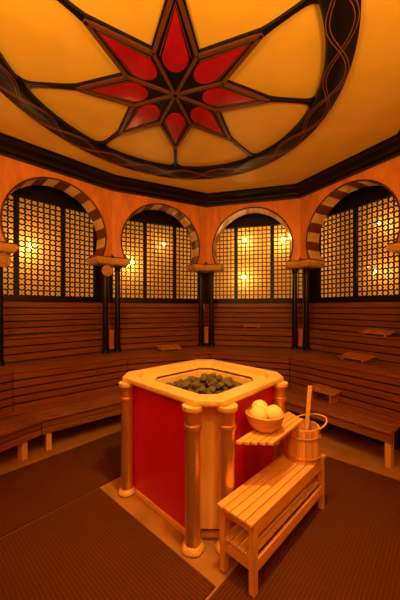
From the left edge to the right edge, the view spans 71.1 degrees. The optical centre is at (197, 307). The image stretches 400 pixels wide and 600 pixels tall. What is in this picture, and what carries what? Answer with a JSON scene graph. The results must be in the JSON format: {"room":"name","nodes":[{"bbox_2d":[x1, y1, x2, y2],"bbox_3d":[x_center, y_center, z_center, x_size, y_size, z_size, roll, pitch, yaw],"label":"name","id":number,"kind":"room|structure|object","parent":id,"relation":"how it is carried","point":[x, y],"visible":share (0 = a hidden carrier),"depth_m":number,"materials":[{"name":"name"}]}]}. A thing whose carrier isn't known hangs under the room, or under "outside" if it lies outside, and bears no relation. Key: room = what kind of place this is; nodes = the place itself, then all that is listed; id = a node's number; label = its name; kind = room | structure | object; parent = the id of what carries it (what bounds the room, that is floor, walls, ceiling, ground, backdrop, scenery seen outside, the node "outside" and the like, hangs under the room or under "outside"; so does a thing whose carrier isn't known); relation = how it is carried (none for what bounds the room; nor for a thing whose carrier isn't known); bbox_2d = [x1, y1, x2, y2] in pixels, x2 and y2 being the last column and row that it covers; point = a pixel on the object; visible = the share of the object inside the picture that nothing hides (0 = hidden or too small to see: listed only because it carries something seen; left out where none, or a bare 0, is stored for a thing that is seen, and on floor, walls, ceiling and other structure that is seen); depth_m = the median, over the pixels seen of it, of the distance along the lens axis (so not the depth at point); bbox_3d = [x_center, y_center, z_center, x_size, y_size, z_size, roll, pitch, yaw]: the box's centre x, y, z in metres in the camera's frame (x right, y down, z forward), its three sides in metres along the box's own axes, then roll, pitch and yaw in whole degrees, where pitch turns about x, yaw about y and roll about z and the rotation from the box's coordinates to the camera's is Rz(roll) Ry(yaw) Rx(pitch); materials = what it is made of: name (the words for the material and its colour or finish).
{"room":"spa","nodes":[
{"label":"spa","id":0,"kind":"room"},
{"bbox_2d":[0,155,111,256],"bbox_3d":[-2.151,-1.488,4.254,0.329,1.265,1.783,0,0,45],"label":"wall","id":1,"kind":"structure","parent":0,"point":[15,175],"depth_m":4.32,"materials":[{"name":"paint"}]},
{"bbox_2d":[2,185,102,302],"bbox_3d":[-2.530,-1.060,4.616,0.390,2.120,2.030,0,0,45],"label":"window","id":2,"kind":"structure","parent":1,"relation":"in","point":[54,235],"depth_m":4.63,"materials":[{"name":"black paint"}]},
{"bbox_2d":[0,130,399,206],"bbox_3d":[-0.329,-2.087,2.166,6.122,0.205,6.771,0,0,0],"label":"trim","id":3,"kind":"structure","parent":1,"relation":"attached to","point":[11,147],"depth_m":4.45,"materials":[{"name":"black wood"}]},
{"bbox_2d":[111,191,205,263],"bbox_3d":[-0.682,-1.488,5.281,1.966,1.265,0.326,0,0,-26],"label":"wall","id":4,"kind":"structure","parent":0,"point":[125,206],"depth_m":5.20,"materials":[{"name":"paint"}]},
{"bbox_2d":[102,210,203,307],"bbox_3d":[-0.890,-1.060,5.761,2.235,2.120,0.390,0,0,-26],"label":"window","id":5,"kind":"structure","parent":4,"relation":"in","point":[158,247],"depth_m":5.70,"materials":[{"name":"black paint"}]},
{"bbox_2d":[0,0,399,192],"bbox_3d":[-0.335,-2.308,2.161,5.830,0.285,6.482,0,0,0],"label":"ceiling","id":6,"kind":"structure","parent":0,"point":[366,112],"depth_m":3.37,"materials":[{"name":"paint"}]},
{"bbox_2d":[0,0,360,178],"bbox_3d":[-0.272,-2.191,2.822,3.446,0.070,3.802,0,0,0],"label":"ceiling medallion","id":7,"kind":"object","parent":6,"relation":"attached to","point":[179,89],"visible":1,"depth_m":2.64,"materials":[{"name":"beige paint"}]},
{"bbox_2d":[0,410,399,599],"bbox_3d":[-0.301,1.640,2.187,7.538,0.080,8.174,0,0,0],"label":"floor","id":8,"kind":"structure","parent":0,"point":[335,443],"depth_m":2.98,"materials":[{"name":"beige tile"}]},
{"bbox_2d":[0,369,12,443],"bbox_3d":[-2.758,1.175,2.627,0.498,0.850,1.789,0,0,24],"label":"bench","id":9,"kind":"object","parent":8,"relation":"on","point":[6,377],"visible":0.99,"depth_m":3.25,"materials":[{"name":"brown wood"}]},
{"bbox_3d":[-2.716,0.013,3.485,0.124,1.475,0.124,0,0,0],"label":"slender column","id":10,"kind":"structure","parent":9,"relation":"on","visible":0},
{"bbox_2d":[0,241,18,255],"bbox_3d":[-2.734,-0.792,3.624,0.474,0.135,0.715,0,0,34],"label":"block","id":11,"kind":"object","parent":10,"relation":"on","point":[8,248],"visible":0.98,"depth_m":3.66,"materials":[{"name":"wood"}]},
{"bbox_2d":[0,253,10,266],"bbox_3d":[-2.504,-0.615,3.594,0.036,0.184,0.184,0,0,34],"label":"disc","id":12,"kind":"object","parent":11,"relation":"attached to","point":[5,260],"visible":1,"depth_m":3.60,"materials":[{"name":"brown wood"}]},
{"bbox_2d":[0,412,42,460],"bbox_3d":[-2.320,1.410,2.462,0.525,0.380,1.648,0,0,28],"label":"bench","id":13,"kind":"object","parent":8,"relation":"on","point":[13,425],"visible":1,"depth_m":2.94,"materials":[{"name":"brown wood"}]},
{"bbox_2d":[0,431,120,537],"bbox_3d":[-1.521,1.594,2.423,0.855,0.012,3.450,0,0,42],"label":"rubber mat","id":14,"kind":"object","parent":8,"relation":"on","point":[30,492],"visible":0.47,"depth_m":2.59,"materials":[{"name":"brown rubber"}]},
{"bbox_2d":[0,351,127,438],"bbox_3d":[-1.875,1.175,3.981,0.720,0.850,1.709,0,0,45],"label":"bench","id":15,"kind":"object","parent":8,"relation":"on","point":[36,383],"visible":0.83,"depth_m":3.75,"materials":[{"name":"brown wood"}]},
{"bbox_2d":[0,252,4,365],"bbox_3d":[-2.597,0.013,3.658,0.124,1.475,0.124,0,0,0],"label":"slender column","id":16,"kind":"structure","parent":15,"relation":"on","point":[2,363],"depth_m":3.64,"materials":[{"name":"black paint"}]},
{"bbox_2d":[3,302,108,362],"bbox_3d":[-2.271,0.329,4.370,0.377,0.842,1.827,0,0,45],"label":"bench","id":17,"kind":"object","parent":15,"relation":"on","point":[31,330],"visible":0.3,"depth_m":4.34,"materials":[{"name":"brown wood"}]},
{"bbox_2d":[101,264,108,352],"bbox_3d":[-1.557,0.013,4.705,0.124,1.475,0.124,0,0,0],"label":"slender column","id":18,"kind":"structure","parent":15,"relation":"on","point":[105,349],"depth_m":4.67,"materials":[{"name":"black paint"}]},
{"bbox_2d":[86,255,130,267],"bbox_3d":[-1.527,-0.792,4.844,0.709,0.135,0.470,0,0,-35],"label":"block","id":19,"kind":"object","parent":18,"relation":"on","point":[97,260],"visible":0.96,"depth_m":4.70,"materials":[{"name":"wood"}]},
{"bbox_2d":[102,265,112,275],"bbox_3d":[-1.492,-0.615,4.613,0.184,0.184,0.036,0,0,-35],"label":"disc","id":20,"kind":"object","parent":19,"relation":"attached to","point":[107,270],"visible":1,"depth_m":4.60,"materials":[{"name":"brown wood"}]},
{"bbox_2d":[109,330,113,348],"bbox_3d":[-1.475,0.535,4.771,0.084,0.330,0.032,0,0,-35],"label":"wooden plaque","id":21,"kind":"object","parent":18,"relation":"attached to","point":[111,332],"visible":1,"depth_m":4.76,"materials":[{"name":"brown wood"}]},
{"bbox_2d":[15,390,120,450],"bbox_3d":[-1.451,1.410,3.610,1.473,0.380,0.485,0,0,-41],"label":"bench","id":22,"kind":"object","parent":8,"relation":"on","point":[53,414],"visible":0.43,"depth_m":3.40,"materials":[{"name":"brown wood"}]},
{"bbox_2d":[0,488,214,599],"bbox_3d":[-1.155,1.594,1.186,1.305,0.012,2.300,0,0,42],"label":"rubber mat","id":23,"kind":"object","parent":8,"relation":"on","point":[90,547],"visible":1,"depth_m":1.76,"materials":[{"name":"brown rubber"}]},
{"bbox_2d":[110,345,209,371],"bbox_3d":[-0.510,1.175,4.878,1.855,0.850,0.818,0,0,-26],"label":"bench","id":24,"kind":"object","parent":8,"relation":"on","point":[139,359],"visible":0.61,"depth_m":4.58,"materials":[{"name":"brown wood"}]},
{"bbox_2d":[114,265,120,351],"bbox_3d":[-1.386,0.013,4.827,0.124,1.475,0.124,0,0,0],"label":"slender column","id":25,"kind":"structure","parent":24,"relation":"on","point":[117,268],"depth_m":4.79,"materials":[{"name":"black paint"}]},
{"bbox_2d":[108,303,204,350],"bbox_3d":[-0.741,0.329,5.437,2.037,0.842,0.377,0,0,-26],"label":"bench","id":26,"kind":"object","parent":24,"relation":"on","point":[142,325],"visible":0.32,"depth_m":5.42,"materials":[{"name":"brown wood"}]},
{"bbox_2d":[156,344,181,351],"bbox_3d":[-0.518,0.711,5.000,0.400,0.079,0.267,0,0,-25],"label":"headrest cover","id":27,"kind":"object","parent":24,"relation":"on","point":[171,346],"visible":1,"depth_m":4.96,"materials":[{"name":"brown wood"}]},
{"bbox_2d":[198,271,203,345],"bbox_3d":[0.059,0.013,5.540,0.124,1.475,0.124,0,0,0],"label":"slender column","id":28,"kind":"structure","parent":24,"relation":"on","point":[200,273],"depth_m":5.50,"materials":[{"name":"black paint"}]},
{"bbox_2d":[186,263,223,272],"bbox_3d":[0.145,-0.792,5.617,0.800,0.135,0.560,0,0,0],"label":"block","id":29,"kind":"object","parent":28,"relation":"on","point":[195,267],"visible":0.98,"depth_m":5.45,"materials":[{"name":"wood"}]},
{"bbox_2d":[204,327,207,342],"bbox_3d":[0.163,0.535,5.556,0.084,0.330,0.032,0,0,-5],"label":"wooden plaque","id":30,"kind":"object","parent":28,"relation":"attached to","point":[205,328],"visible":1,"depth_m":5.55,"materials":[{"name":"brown wood"}]},
{"bbox_2d":[118,359,287,557],"bbox_3d":[0.074,1.100,2.548,1.287,1.000,1.287,0,0,45],"label":"stove","id":31,"kind":"object","parent":8,"relation":"on","point":[181,454],"visible":0.74,"depth_m":2.11,"materials":[{"name":"brown wood"}]},
{"bbox_2d":[207,373,215,378],"bbox_3d":[0.135,0.668,2.745,0.090,0.066,0.073,0,0,13],"label":"stone","id":32,"kind":"object","parent":31,"relation":"in","point":[212,375],"visible":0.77,"depth_m":2.72,"materials":[{"name":"grey stone"}]},
{"bbox_2d":[236,412,302,445],"bbox_3d":[0.554,0.892,2.033,0.205,0.054,0.726,0,0,41],"label":"slatted shelf","id":33,"kind":"object","parent":31,"relation":"attached to","point":[291,421],"visible":0.87,"depth_m":1.92,"materials":[{"name":"brown wood"}]},
{"bbox_2d":[245,407,284,432],"bbox_3d":[0.474,0.803,1.991,0.272,0.124,0.272,0,0,0],"label":"wooden bowl","id":34,"kind":"object","parent":33,"relation":"on","point":[260,425],"visible":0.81,"depth_m":1.89,"materials":[{"name":"brown wood"}]},
{"bbox_2d":[249,406,267,418],"bbox_3d":[0.422,0.747,1.953,0.126,0.121,0.126,0,0,0],"label":"ball","id":35,"kind":"object","parent":34,"relation":"in","point":[259,412],"visible":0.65,"depth_m":1.91,"materials":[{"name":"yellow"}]},
{"bbox_2d":[251,400,267,408],"bbox_3d":[0.454,0.737,2.059,0.122,0.117,0.122,0,0,0],"label":"ball","id":36,"kind":"object","parent":34,"relation":"in","point":[262,403],"visible":0.4,"depth_m":2.03,"materials":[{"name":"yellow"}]},
{"bbox_2d":[265,405,282,418],"bbox_3d":[0.534,0.747,1.975,0.126,0.121,0.126,0,0,0],"label":"ball","id":37,"kind":"object","parent":34,"relation":"in","point":[274,412],"visible":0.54,"depth_m":1.93,"materials":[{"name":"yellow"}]},
{"bbox_3d":[0.243,0.719,2.482,0.083,0.061,0.068,19,8,-29],"label":"heater stone","id":38,"kind":"object","parent":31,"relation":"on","visible":0},
{"bbox_2d":[223,381,232,387],"bbox_3d":[0.263,0.678,2.477,0.068,0.065,0.080,0,0,-42],"label":"stone","id":39,"kind":"object","parent":38,"relation":"on","point":[228,384],"visible":0.89,"depth_m":2.46,"materials":[{"name":"grey stone"}]},
{"bbox_3d":[0.103,0.725,2.319,0.094,0.066,0.074,-19,-25,5],"label":"heater stone","id":40,"kind":"object","parent":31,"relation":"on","visible":0},
{"bbox_2d":[209,386,215,391],"bbox_3d":[0.121,0.675,2.330,0.058,0.056,0.074,0,0,20],"label":"stone","id":41,"kind":"object","parent":40,"relation":"on","point":[211,388],"visible":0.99,"depth_m":2.31,"materials":[{"name":"grey stone"}]},
{"label":"heater stone","id":42,"kind":"object","parent":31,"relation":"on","visible":0},
{"bbox_2d":[200,376,207,381],"bbox_3d":[0.052,0.655,2.567,0.085,0.058,0.065,0,0,42],"label":"stone","id":43,"kind":"object","parent":42,"relation":"on","point":[203,379],"visible":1,"depth_m":2.54,"materials":[{"name":"grey stone"}]},
{"bbox_3d":[-0.005,0.726,2.414,0.089,0.064,0.076,-27,8,-4],"label":"heater stone","id":44,"kind":"object","parent":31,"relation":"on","visible":0},
{"bbox_2d":[192,381,200,388],"bbox_3d":[-0.011,0.675,2.445,0.076,0.069,0.084,0,0,22],"label":"stone","id":45,"kind":"object","parent":44,"relation":"on","point":[195,385],"visible":0.9,"depth_m":2.41,"materials":[{"name":"grey stone"}]},
{"bbox_3d":[-0.084,0.718,2.420,0.082,0.064,0.067,-30,9,31],"label":"heater stone","id":46,"kind":"object","parent":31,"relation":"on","visible":0},
{"bbox_2d":[180,382,188,389],"bbox_3d":[-0.116,0.672,2.409,0.083,0.068,0.078,0,0,-4],"label":"stone","id":47,"kind":"object","parent":46,"relation":"on","point":[185,385],"visible":0.94,"depth_m":2.38,"materials":[{"name":"grey stone"}]},
{"bbox_3d":[0.189,0.716,2.700,0.089,0.056,0.068,26,-26,-15],"label":"heater stone","id":48,"kind":"object","parent":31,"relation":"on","visible":0},
{"bbox_2d":[215,375,221,381],"bbox_3d":[0.191,0.668,2.663,0.058,0.062,0.079,0,0,-28],"label":"stone","id":49,"kind":"object","parent":48,"relation":"on","point":[219,377],"visible":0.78,"depth_m":2.64,"materials":[{"name":"grey stone"}]},
{"bbox_3d":[-0.046,0.706,2.665,0.079,0.078,0.094,16,-4,32],"label":"heater stone","id":50,"kind":"object","parent":31,"relation":"in","visible":0},
{"bbox_2d":[187,376,196,381],"bbox_3d":[-0.054,0.677,2.656,0.095,0.065,0.074,0,0,-24],"label":"stone","id":51,"kind":"object","parent":50,"relation":"on","point":[193,378],"visible":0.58,"depth_m":2.64,"materials":[{"name":"grey stone"}]},
{"bbox_3d":[0.229,0.723,2.367,0.076,0.051,0.062,7,0,40],"label":"heater stone","id":52,"kind":"object","parent":31,"relation":"in","visible":0},
{"bbox_2d":[216,382,224,387],"bbox_3d":[0.193,0.668,2.424,0.069,0.054,0.066,0,0,-23],"label":"stone","id":53,"kind":"object","parent":52,"relation":"on","point":[219,384],"visible":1,"depth_m":2.41,"materials":[{"name":"grey stone"}]},
{"bbox_2d":[206,345,300,386],"bbox_3d":[0.916,1.175,4.954,1.830,0.850,0.942,0,0,15],"label":"bench","id":54,"kind":"object","parent":8,"relation":"on","point":[267,358],"visible":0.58,"depth_m":4.62,"materials":[{"name":"brown wood"}]},
{"bbox_2d":[208,271,214,345],"bbox_3d":[0.268,0.013,5.559,0.124,1.475,0.124,0,0,0],"label":"slender column","id":55,"kind":"structure","parent":54,"relation":"on","point":[211,273],"depth_m":5.52,"materials":[{"name":"black paint"}]},
{"bbox_2d":[204,303,303,347],"bbox_3d":[1.099,0.329,5.595,2.091,0.842,0.377,0,0,15],"label":"bench","id":56,"kind":"object","parent":54,"relation":"on","point":[276,318],"visible":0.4,"depth_m":5.59,"materials":[{"name":"brown wood"}]},
{"bbox_2d":[243,324,260,327],"bbox_3d":[1.080,0.360,5.600,0.340,0.079,0.157,0,0,15],"label":"headrest cover","id":57,"kind":"object","parent":56,"relation":"on","point":[244,325],"visible":0.99,"depth_m":5.57,"materials":[{"name":"brown wood"}]},
{"bbox_2d":[291,268,297,348],"bbox_3d":[1.780,0.013,5.151,0.124,1.475,0.124,0,0,0],"label":"slender column","id":58,"kind":"structure","parent":54,"relation":"on","point":[294,270],"depth_m":5.11,"materials":[{"name":"black paint"}]},
{"bbox_2d":[285,258,324,269],"bbox_3d":[1.859,-0.792,5.172,0.577,0.135,0.680,0,0,-29],"label":"block","id":59,"kind":"object","parent":58,"relation":"on","point":[312,263],"visible":0.97,"depth_m":5.00,"materials":[{"name":"wood"}]},
{"bbox_2d":[209,456,399,599],"bbox_3d":[0.690,1.594,1.274,1.280,0.012,3.500,0,0,42],"label":"rubber mat","id":60,"kind":"object","parent":8,"relation":"on","point":[348,549],"visible":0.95,"depth_m":1.83,"materials":[{"name":"brown rubber"}]},
{"bbox_2d":[217,453,325,597],"bbox_3d":[0.569,1.381,1.965,1.040,0.413,0.248,0,0,-45],"label":"bench","id":61,"kind":"object","parent":60,"relation":"on","point":[261,505],"visible":0.83,"depth_m":1.74,"materials":[{"name":"brown wood"}]},
{"bbox_2d":[225,478,318,557],"bbox_3d":[0.569,1.388,1.965,0.980,0.018,0.194,0,0,-45],"label":"shelf","id":62,"kind":"object","parent":61,"relation":"attached to","point":[237,538],"depth_m":1.75,"materials":[{"name":"brown wood"}]},
{"bbox_2d":[284,413,327,465],"bbox_3d":[0.843,1.015,2.229,0.313,0.319,0.280,0,0,-20],"label":"wooden bucket","id":63,"kind":"object","parent":61,"relation":"on","point":[301,447],"visible":0.8,"depth_m":2.11,"materials":[{"name":"brown wood"}]},
{"bbox_2d":[295,386,311,430],"bbox_3d":[0.837,0.819,2.233,0.148,0.402,0.100,0,0,0],"label":"ladle","id":64,"kind":"object","parent":63,"relation":"on","point":[309,391],"visible":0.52,"depth_m":2.21,"materials":[{"name":"brown wood"}]},
{"bbox_2d":[286,387,399,468],"bbox_3d":[1.606,1.410,3.499,0.545,0.380,1.588,0,0,-33],"label":"bench","id":65,"kind":"object","parent":8,"relation":"on","point":[368,423],"visible":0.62,"depth_m":3.18,"materials":[{"name":"brown wood"}]},
{"bbox_2d":[307,383,343,403],"bbox_3d":[1.703,1.143,3.754,0.257,0.155,0.380,0,0,-35],"label":"headrest cover","id":66,"kind":"object","parent":65,"relation":"on","point":[333,393],"visible":0.84,"depth_m":3.70,"materials":[{"name":"brown wood"}]},
{"bbox_2d":[289,349,399,450],"bbox_3d":[2.044,1.175,4.068,0.856,0.850,2.027,0,0,-29],"label":"bench","id":67,"kind":"object","parent":8,"relation":"on","point":[374,386],"visible":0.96,"depth_m":3.56,"materials":[{"name":"brown wood"}]},
{"bbox_2d":[303,267,309,349],"bbox_3d":[1.945,0.013,5.021,0.124,1.475,0.124,0,0,0],"label":"slender column","id":68,"kind":"structure","parent":67,"relation":"on","point":[306,270],"depth_m":4.98,"materials":[{"name":"black paint"}]},
{"bbox_2d":[298,328,302,346],"bbox_3d":[1.866,0.535,5.090,0.084,0.330,0.032,0,0,38],"label":"wooden plaque","id":69,"kind":"object","parent":68,"relation":"attached to","point":[300,330],"visible":1,"depth_m":5.08,"materials":[{"name":"brown wood"}]},
{"bbox_2d":[303,302,399,362],"bbox_3d":[2.551,0.329,4.438,0.377,0.842,2.151,0,0,-29],"label":"bench","id":70,"kind":"object","parent":67,"relation":"on","point":[334,327],"visible":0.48,"depth_m":4.49,"materials":[{"name":"brown wood"}]},
{"bbox_2d":[359,329,395,336],"bbox_3d":[2.604,0.360,4.073,0.177,0.079,0.420,0,0,-29],"label":"headrest cover","id":71,"kind":"object","parent":70,"relation":"on","point":[386,333],"visible":1,"depth_m":4.04,"materials":[{"name":"brown wood"}]},
{"bbox_2d":[338,352,376,362],"bbox_3d":[2.293,0.711,4.038,0.267,0.079,0.400,0,0,-30],"label":"headrest cover","id":72,"kind":"object","parent":67,"relation":"on","point":[349,355],"visible":1,"depth_m":4.00,"materials":[{"name":"brown wood"}]},
{"bbox_3d":[2.720,0.013,3.616,0.124,1.475,0.124,0,0,0],"label":"slender column","id":73,"kind":"structure","parent":67,"relation":"on","visible":0},
{"bbox_2d":[386,241,399,253],"bbox_3d":[2.794,-0.792,3.529,0.580,0.135,0.820,0,0,0],"label":"block","id":74,"kind":"object","parent":73,"relation":"on","point":[394,247],"visible":1,"depth_m":3.67,"materials":[{"name":"wood"}]},
{"bbox_2d":[205,198,301,263],"bbox_3d":[1.052,-1.488,5.434,1.986,1.265,0.328,0,0,15],"label":"wall","id":75,"kind":"structure","parent":0,"point":[287,212],"depth_m":5.35,"materials":[{"name":"paint"}]},
{"bbox_2d":[204,213,303,303],"bbox_3d":[1.195,-1.060,5.938,2.305,2.120,0.390,0,0,15],"label":"window","id":76,"kind":"structure","parent":75,"relation":"in","point":[253,250],"depth_m":5.92,"materials":[{"name":"yellow glass"}]},
{"bbox_2d":[300,156,399,259],"bbox_3d":[2.405,-1.488,4.357,0.328,1.264,2.037,0,0,-29],"label":"wall","id":77,"kind":"structure","parent":0,"point":[315,207],"depth_m":4.63,"materials":[{"name":"paint"}]},
{"bbox_2d":[309,186,399,302],"bbox_3d":[2.863,-1.060,4.610,0.390,2.120,2.368,0,0,-29],"label":"window","id":78,"kind":"structure","parent":77,"relation":"in","point":[355,235],"depth_m":4.68,"materials":[{"name":"yellow glass"}]},
{"bbox_3d":[0.037,0.712,2.345,0.099,0.072,0.073,-15,-22,-24],"label":"heater stone","id":79,"kind":"object","parent":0,"visible":0},
{"bbox_2d":[198,387,206,393],"bbox_3d":[0.041,0.686,2.315,0.068,0.074,0.091,0,0,41],"label":"stone","id":80,"kind":"object","parent":79,"relation":"on","point":[202,390],"visible":0.89,"depth_m":2.29,"materials":[{"name":"grey stone"}]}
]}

